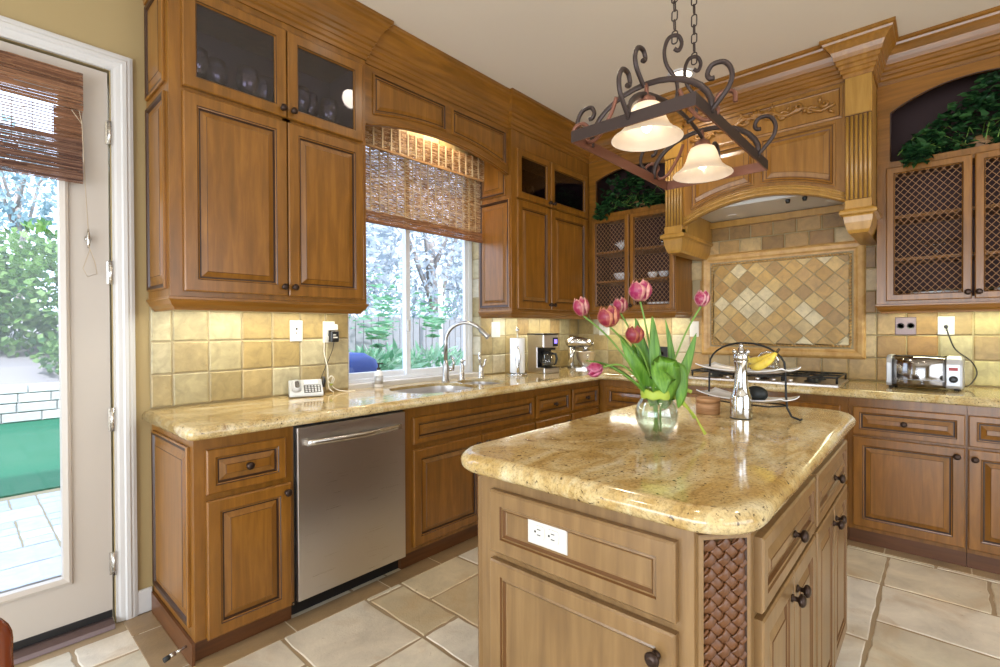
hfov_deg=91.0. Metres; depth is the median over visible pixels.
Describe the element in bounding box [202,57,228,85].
wine glass
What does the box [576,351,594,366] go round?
mixing bowl
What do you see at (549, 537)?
outlet plate
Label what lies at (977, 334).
tile backsplash
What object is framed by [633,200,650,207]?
basket
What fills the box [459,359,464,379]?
soap dispenser
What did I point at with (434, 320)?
fern
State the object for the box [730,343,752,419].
pepper mill
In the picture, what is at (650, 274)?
teacup
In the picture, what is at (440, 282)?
post
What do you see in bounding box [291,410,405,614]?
dishwasher
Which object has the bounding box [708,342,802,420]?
tiered stand
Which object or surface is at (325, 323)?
outlet plate
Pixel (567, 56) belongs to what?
ceiling
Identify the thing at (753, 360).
banana
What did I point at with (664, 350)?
outlet plate
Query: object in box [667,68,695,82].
recessed light
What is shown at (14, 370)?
bank
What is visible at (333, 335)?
power adapter
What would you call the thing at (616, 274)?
bowl
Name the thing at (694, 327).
light switch
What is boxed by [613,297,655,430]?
tulip
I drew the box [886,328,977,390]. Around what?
toaster
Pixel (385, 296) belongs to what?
fern
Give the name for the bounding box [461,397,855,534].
island countertop
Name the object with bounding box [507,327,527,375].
paper towel holder
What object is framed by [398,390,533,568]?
base cabinet
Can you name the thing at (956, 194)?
upper cabinet
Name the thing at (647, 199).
ivy plant
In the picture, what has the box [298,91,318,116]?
wine glass
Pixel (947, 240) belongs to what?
cake stand
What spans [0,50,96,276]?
woven shade
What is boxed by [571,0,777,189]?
chandelier
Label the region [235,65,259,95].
wine glass
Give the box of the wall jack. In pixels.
[290,320,302,341]
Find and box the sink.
[395,382,499,393]
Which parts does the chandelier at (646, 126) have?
light bulb, lamp shade, rack frame, chain, chain, lamp shade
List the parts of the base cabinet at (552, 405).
drawer, door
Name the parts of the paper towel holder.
tension arm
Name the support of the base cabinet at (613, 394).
on the floor
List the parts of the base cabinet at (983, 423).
knob, drawer, door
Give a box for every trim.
[0,15,137,621]
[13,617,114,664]
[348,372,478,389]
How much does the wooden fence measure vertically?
1.530 m
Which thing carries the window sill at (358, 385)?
attached to the wall at (115, 26)
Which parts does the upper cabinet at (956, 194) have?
door, light rail, crown moulding, knob, knob, door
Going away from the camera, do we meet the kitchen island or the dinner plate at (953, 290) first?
the kitchen island
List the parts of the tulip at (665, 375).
stem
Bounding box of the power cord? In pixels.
[324,324,337,391]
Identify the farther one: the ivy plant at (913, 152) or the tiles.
the tiles
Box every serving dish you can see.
[695,362,800,373]
[696,387,799,402]
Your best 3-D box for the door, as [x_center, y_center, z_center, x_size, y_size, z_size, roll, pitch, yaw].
[-2.048,0.058,1.876,0.065,2.427,0.925,0,1,42]
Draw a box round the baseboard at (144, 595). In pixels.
[138,586,152,614]
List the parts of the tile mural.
rope moulding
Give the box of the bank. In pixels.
[0,311,449,385]
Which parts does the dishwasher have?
handle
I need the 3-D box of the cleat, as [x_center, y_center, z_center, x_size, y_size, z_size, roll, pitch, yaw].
[-1.783,-0.410,2.129,0.027,0.085,0.025,0,1,42]
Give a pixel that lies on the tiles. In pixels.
(476, 335)
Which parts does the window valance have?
sunk panel, crown moulding, sunk panel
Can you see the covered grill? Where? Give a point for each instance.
(358, 362)
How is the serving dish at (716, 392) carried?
on the tiered stand at (784, 375)
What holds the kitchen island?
on the floor
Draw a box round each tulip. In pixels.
[573,296,654,430]
[586,316,687,430]
[597,305,657,432]
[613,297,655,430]
[625,325,680,428]
[628,279,653,430]
[659,289,709,431]
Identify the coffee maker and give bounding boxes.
[527,333,558,373]
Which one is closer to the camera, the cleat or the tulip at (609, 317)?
the tulip at (609, 317)
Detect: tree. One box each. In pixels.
[0,113,56,298]
[349,153,400,320]
[366,150,417,303]
[366,151,462,319]
[435,181,462,313]
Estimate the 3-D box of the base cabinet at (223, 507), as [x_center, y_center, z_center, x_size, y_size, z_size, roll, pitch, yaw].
[-1.267,0.854,2.239,0.650,0.886,0.409,0,1,42]
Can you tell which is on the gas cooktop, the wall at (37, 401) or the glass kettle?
the glass kettle
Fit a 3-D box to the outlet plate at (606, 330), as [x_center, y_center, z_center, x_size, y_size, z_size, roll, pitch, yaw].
[1.015,-0.051,4.794,0.110,0.135,0.009,0,1,42]
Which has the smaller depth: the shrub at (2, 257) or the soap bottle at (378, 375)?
the soap bottle at (378, 375)
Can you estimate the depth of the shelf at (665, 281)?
4.40 m
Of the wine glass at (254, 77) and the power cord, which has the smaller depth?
the wine glass at (254, 77)
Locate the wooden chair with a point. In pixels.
(6, 633)
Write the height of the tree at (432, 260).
5.787 m
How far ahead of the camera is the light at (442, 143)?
3.63 m
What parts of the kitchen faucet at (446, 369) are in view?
lever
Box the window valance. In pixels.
[365,25,509,175]
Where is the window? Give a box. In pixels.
[348,132,472,382]
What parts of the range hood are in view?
sunk panel, crown moulding, arch moulding, sunk panel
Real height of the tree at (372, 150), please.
8.398 m
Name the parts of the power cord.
power cord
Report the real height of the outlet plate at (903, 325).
0.118 m
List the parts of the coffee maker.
water tank, lid, carafe handle, control panel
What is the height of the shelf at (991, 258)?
0.018 m
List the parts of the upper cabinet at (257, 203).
panel, panel, door, door, light rail, crown moulding, knob, knob, knob, knob, door, door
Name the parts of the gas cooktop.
burner, burner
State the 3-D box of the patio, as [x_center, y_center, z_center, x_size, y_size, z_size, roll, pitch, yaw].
[-1.008,1.347,5.306,2.700,0.090,26.000,0,1,42]
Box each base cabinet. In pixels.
[151,425,293,666]
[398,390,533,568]
[533,384,570,429]
[570,380,599,419]
[599,379,646,412]
[686,386,848,539]
[848,397,966,566]
[966,406,999,574]
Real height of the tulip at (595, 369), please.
0.377 m
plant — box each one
[32,336,58,374]
[592,171,664,220]
[897,70,999,168]
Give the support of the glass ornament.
on the upper cabinet at (643, 252)
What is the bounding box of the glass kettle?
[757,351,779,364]
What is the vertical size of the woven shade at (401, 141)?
1.197 m
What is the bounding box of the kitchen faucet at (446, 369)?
[442,321,489,381]
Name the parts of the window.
sash, sash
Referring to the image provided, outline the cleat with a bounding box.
[84,229,91,247]
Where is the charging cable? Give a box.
[327,375,354,391]
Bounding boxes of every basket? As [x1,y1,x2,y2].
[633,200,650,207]
[960,134,996,146]
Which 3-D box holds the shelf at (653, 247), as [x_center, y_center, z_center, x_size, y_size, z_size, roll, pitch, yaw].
[1.245,-0.731,4.384,0.753,0.018,0.297,0,1,42]
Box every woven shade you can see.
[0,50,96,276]
[365,126,483,242]
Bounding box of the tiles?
[472,183,480,371]
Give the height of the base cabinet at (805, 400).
0.886 m
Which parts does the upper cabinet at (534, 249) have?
panel, panel, light rail, door, door, crown moulding, door, door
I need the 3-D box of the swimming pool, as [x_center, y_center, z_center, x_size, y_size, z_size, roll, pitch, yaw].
[-3.656,1.335,7.686,4.420,0.100,26.000,0,1,42]
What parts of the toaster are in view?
crumb tray trim, power cord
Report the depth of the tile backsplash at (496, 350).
4.28 m
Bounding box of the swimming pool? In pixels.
[0,418,59,497]
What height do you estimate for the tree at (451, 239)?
5.443 m
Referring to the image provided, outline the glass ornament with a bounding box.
[615,240,623,249]
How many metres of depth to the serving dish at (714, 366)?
2.08 m
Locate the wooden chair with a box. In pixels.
[0,618,13,666]
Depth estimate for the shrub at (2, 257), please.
8.53 m
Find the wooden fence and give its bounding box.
[349,316,462,367]
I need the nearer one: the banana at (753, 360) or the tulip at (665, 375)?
the tulip at (665, 375)
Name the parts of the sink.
sink bowl, sink bowl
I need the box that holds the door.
[0,40,116,650]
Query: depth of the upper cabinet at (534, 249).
3.91 m
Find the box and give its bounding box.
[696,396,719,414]
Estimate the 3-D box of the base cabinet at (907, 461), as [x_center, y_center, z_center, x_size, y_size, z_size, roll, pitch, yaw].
[2.513,0.831,3.040,0.526,0.886,0.650,0,1,42]
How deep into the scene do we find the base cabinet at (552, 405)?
3.65 m
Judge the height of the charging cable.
0.102 m
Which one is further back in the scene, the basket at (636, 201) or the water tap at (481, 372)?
the basket at (636, 201)
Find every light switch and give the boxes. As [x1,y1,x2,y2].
[491,322,499,336]
[690,321,698,336]
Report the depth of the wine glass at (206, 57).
2.22 m
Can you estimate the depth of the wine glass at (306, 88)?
2.57 m
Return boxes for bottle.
[374,363,383,386]
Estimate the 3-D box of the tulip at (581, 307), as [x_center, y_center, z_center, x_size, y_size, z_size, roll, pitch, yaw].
[0.375,0.098,1.613,0.268,0.446,0.057,0,0,12]
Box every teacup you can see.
[648,272,657,277]
[659,271,668,276]
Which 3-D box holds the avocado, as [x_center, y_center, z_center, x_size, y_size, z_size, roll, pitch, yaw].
[1.067,0.252,2.047,0.089,0.068,0.060,0,1,42]
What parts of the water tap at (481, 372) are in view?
lever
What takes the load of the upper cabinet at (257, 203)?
attached to the wall at (115, 26)
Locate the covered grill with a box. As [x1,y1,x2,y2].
[349,352,377,372]
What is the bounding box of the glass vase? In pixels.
[635,386,706,441]
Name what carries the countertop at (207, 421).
on the base cabinet at (983, 423)
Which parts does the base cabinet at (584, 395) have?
drawer, door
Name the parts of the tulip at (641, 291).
stem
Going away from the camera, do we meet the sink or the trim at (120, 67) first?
the trim at (120, 67)
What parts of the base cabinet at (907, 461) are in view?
knob, drawer, door, knob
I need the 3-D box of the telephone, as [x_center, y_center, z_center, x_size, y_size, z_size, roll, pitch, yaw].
[-1.078,0.297,2.759,0.198,0.101,0.120,0,0,-26]
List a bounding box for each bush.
[349,339,430,370]
[351,341,420,368]
[382,340,462,370]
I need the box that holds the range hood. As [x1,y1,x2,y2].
[656,16,898,260]
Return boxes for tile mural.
[702,240,865,358]
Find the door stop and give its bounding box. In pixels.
[162,645,186,662]
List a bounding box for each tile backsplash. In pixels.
[149,306,348,407]
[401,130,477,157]
[481,318,577,373]
[578,204,999,386]
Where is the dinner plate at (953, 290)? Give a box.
[910,290,961,293]
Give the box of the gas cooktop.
[689,368,848,386]
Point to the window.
(406, 372)
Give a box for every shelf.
[597,245,666,257]
[597,276,668,285]
[895,203,999,226]
[895,250,999,265]
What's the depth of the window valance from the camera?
3.13 m
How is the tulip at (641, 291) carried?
in the glass vase
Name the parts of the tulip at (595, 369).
stem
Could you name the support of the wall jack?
attached to the tile backsplash at (197, 356)
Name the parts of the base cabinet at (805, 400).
drawer, drawer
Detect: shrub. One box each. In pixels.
[0,217,58,358]
[0,242,47,342]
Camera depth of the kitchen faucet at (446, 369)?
3.48 m
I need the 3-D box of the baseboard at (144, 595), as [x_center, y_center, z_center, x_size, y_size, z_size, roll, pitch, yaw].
[-1.654,1.243,2.288,0.014,0.110,0.061,0,1,42]
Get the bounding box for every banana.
[749,350,779,364]
[750,348,779,370]
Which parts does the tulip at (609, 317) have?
stem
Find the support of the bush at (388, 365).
on the patio
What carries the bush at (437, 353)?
on the patio
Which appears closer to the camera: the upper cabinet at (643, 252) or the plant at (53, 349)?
the upper cabinet at (643, 252)
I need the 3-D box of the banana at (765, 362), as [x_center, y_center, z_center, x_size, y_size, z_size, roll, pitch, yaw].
[1.060,0.104,1.972,0.110,0.094,0.036,0,1,42]
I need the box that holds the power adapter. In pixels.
[321,331,338,377]
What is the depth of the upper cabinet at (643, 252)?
4.40 m
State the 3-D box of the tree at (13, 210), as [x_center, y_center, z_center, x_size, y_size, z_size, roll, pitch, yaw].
[-11.793,-2.783,11.969,2.403,5.106,2.247,0,1,42]
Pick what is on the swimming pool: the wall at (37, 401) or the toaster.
the wall at (37, 401)
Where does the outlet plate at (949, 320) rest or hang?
attached to the tile backsplash at (977, 334)
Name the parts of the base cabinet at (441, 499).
door, door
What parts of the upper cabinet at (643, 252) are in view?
crown moulding, door, light rail, door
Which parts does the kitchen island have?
woven panel, door, knob, woven panel, door, drawer, knob, knob, door, knob, door, drawer, knob, door, knob, knob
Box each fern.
[349,289,428,347]
[366,264,429,316]
[379,283,461,337]
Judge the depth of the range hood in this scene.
3.20 m
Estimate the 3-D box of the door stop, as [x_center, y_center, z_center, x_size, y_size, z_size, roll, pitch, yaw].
[-1.260,1.244,1.908,0.020,0.024,0.084,0,1,30]
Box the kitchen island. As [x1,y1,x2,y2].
[477,438,846,666]
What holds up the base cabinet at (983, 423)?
on the floor
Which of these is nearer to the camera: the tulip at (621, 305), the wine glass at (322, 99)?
the tulip at (621, 305)
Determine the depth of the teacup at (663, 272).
4.17 m
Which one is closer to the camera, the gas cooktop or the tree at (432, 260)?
the gas cooktop
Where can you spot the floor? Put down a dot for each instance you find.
(904, 609)
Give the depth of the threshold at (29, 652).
2.05 m
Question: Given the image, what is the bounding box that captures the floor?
[14,535,999,666]
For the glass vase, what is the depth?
1.57 m
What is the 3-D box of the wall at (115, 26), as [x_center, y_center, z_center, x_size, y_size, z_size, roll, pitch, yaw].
[-1.756,-0.227,2.316,0.180,3.050,7.780,0,1,42]
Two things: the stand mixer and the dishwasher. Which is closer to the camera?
the dishwasher
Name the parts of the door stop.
rod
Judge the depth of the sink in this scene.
3.38 m
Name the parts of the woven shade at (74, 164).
pull cord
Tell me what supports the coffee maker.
on the countertop at (207, 421)
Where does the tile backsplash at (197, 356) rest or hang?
attached to the wall at (115, 26)
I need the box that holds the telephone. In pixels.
[288,376,325,397]
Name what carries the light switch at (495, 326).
attached to the tile backsplash at (496, 350)
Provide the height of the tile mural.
0.835 m
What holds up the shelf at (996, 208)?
attached to the upper cabinet at (956, 194)
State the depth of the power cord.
2.94 m
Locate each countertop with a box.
[142,367,999,440]
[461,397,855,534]
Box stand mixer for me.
[565,336,594,369]
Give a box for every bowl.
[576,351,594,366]
[614,273,623,279]
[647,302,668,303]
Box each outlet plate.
[323,321,334,342]
[528,519,567,554]
[599,323,608,334]
[660,347,667,357]
[895,317,915,334]
[938,316,954,334]
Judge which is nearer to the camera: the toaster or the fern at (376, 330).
the toaster
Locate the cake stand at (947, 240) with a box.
[913,238,961,253]
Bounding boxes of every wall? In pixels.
[0,0,577,621]
[0,382,59,423]
[578,260,999,387]
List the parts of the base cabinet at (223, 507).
panel, skirting, drawer, door, knob, knob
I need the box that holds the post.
[438,280,442,365]
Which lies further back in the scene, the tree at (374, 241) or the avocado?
the tree at (374, 241)
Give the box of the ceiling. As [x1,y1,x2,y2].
[357,0,999,126]
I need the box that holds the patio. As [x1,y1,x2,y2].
[0,488,60,591]
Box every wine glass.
[197,46,209,79]
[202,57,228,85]
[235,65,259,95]
[252,75,273,101]
[298,85,310,113]
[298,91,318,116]
[319,98,338,122]
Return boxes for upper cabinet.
[143,0,393,313]
[478,88,589,318]
[589,128,692,318]
[875,5,999,314]
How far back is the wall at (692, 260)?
3.43 m
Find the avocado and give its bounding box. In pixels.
[749,386,767,399]
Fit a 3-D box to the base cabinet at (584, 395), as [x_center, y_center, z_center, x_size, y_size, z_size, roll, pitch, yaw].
[0.492,0.831,4.196,0.650,0.886,0.434,0,1,42]
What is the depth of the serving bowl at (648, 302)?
4.13 m
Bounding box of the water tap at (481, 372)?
[478,352,486,378]
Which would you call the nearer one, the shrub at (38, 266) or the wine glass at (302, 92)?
the wine glass at (302, 92)
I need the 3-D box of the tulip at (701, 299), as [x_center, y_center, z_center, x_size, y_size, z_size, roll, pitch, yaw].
[0.598,0.088,1.601,0.166,0.463,0.050,0,0,3]

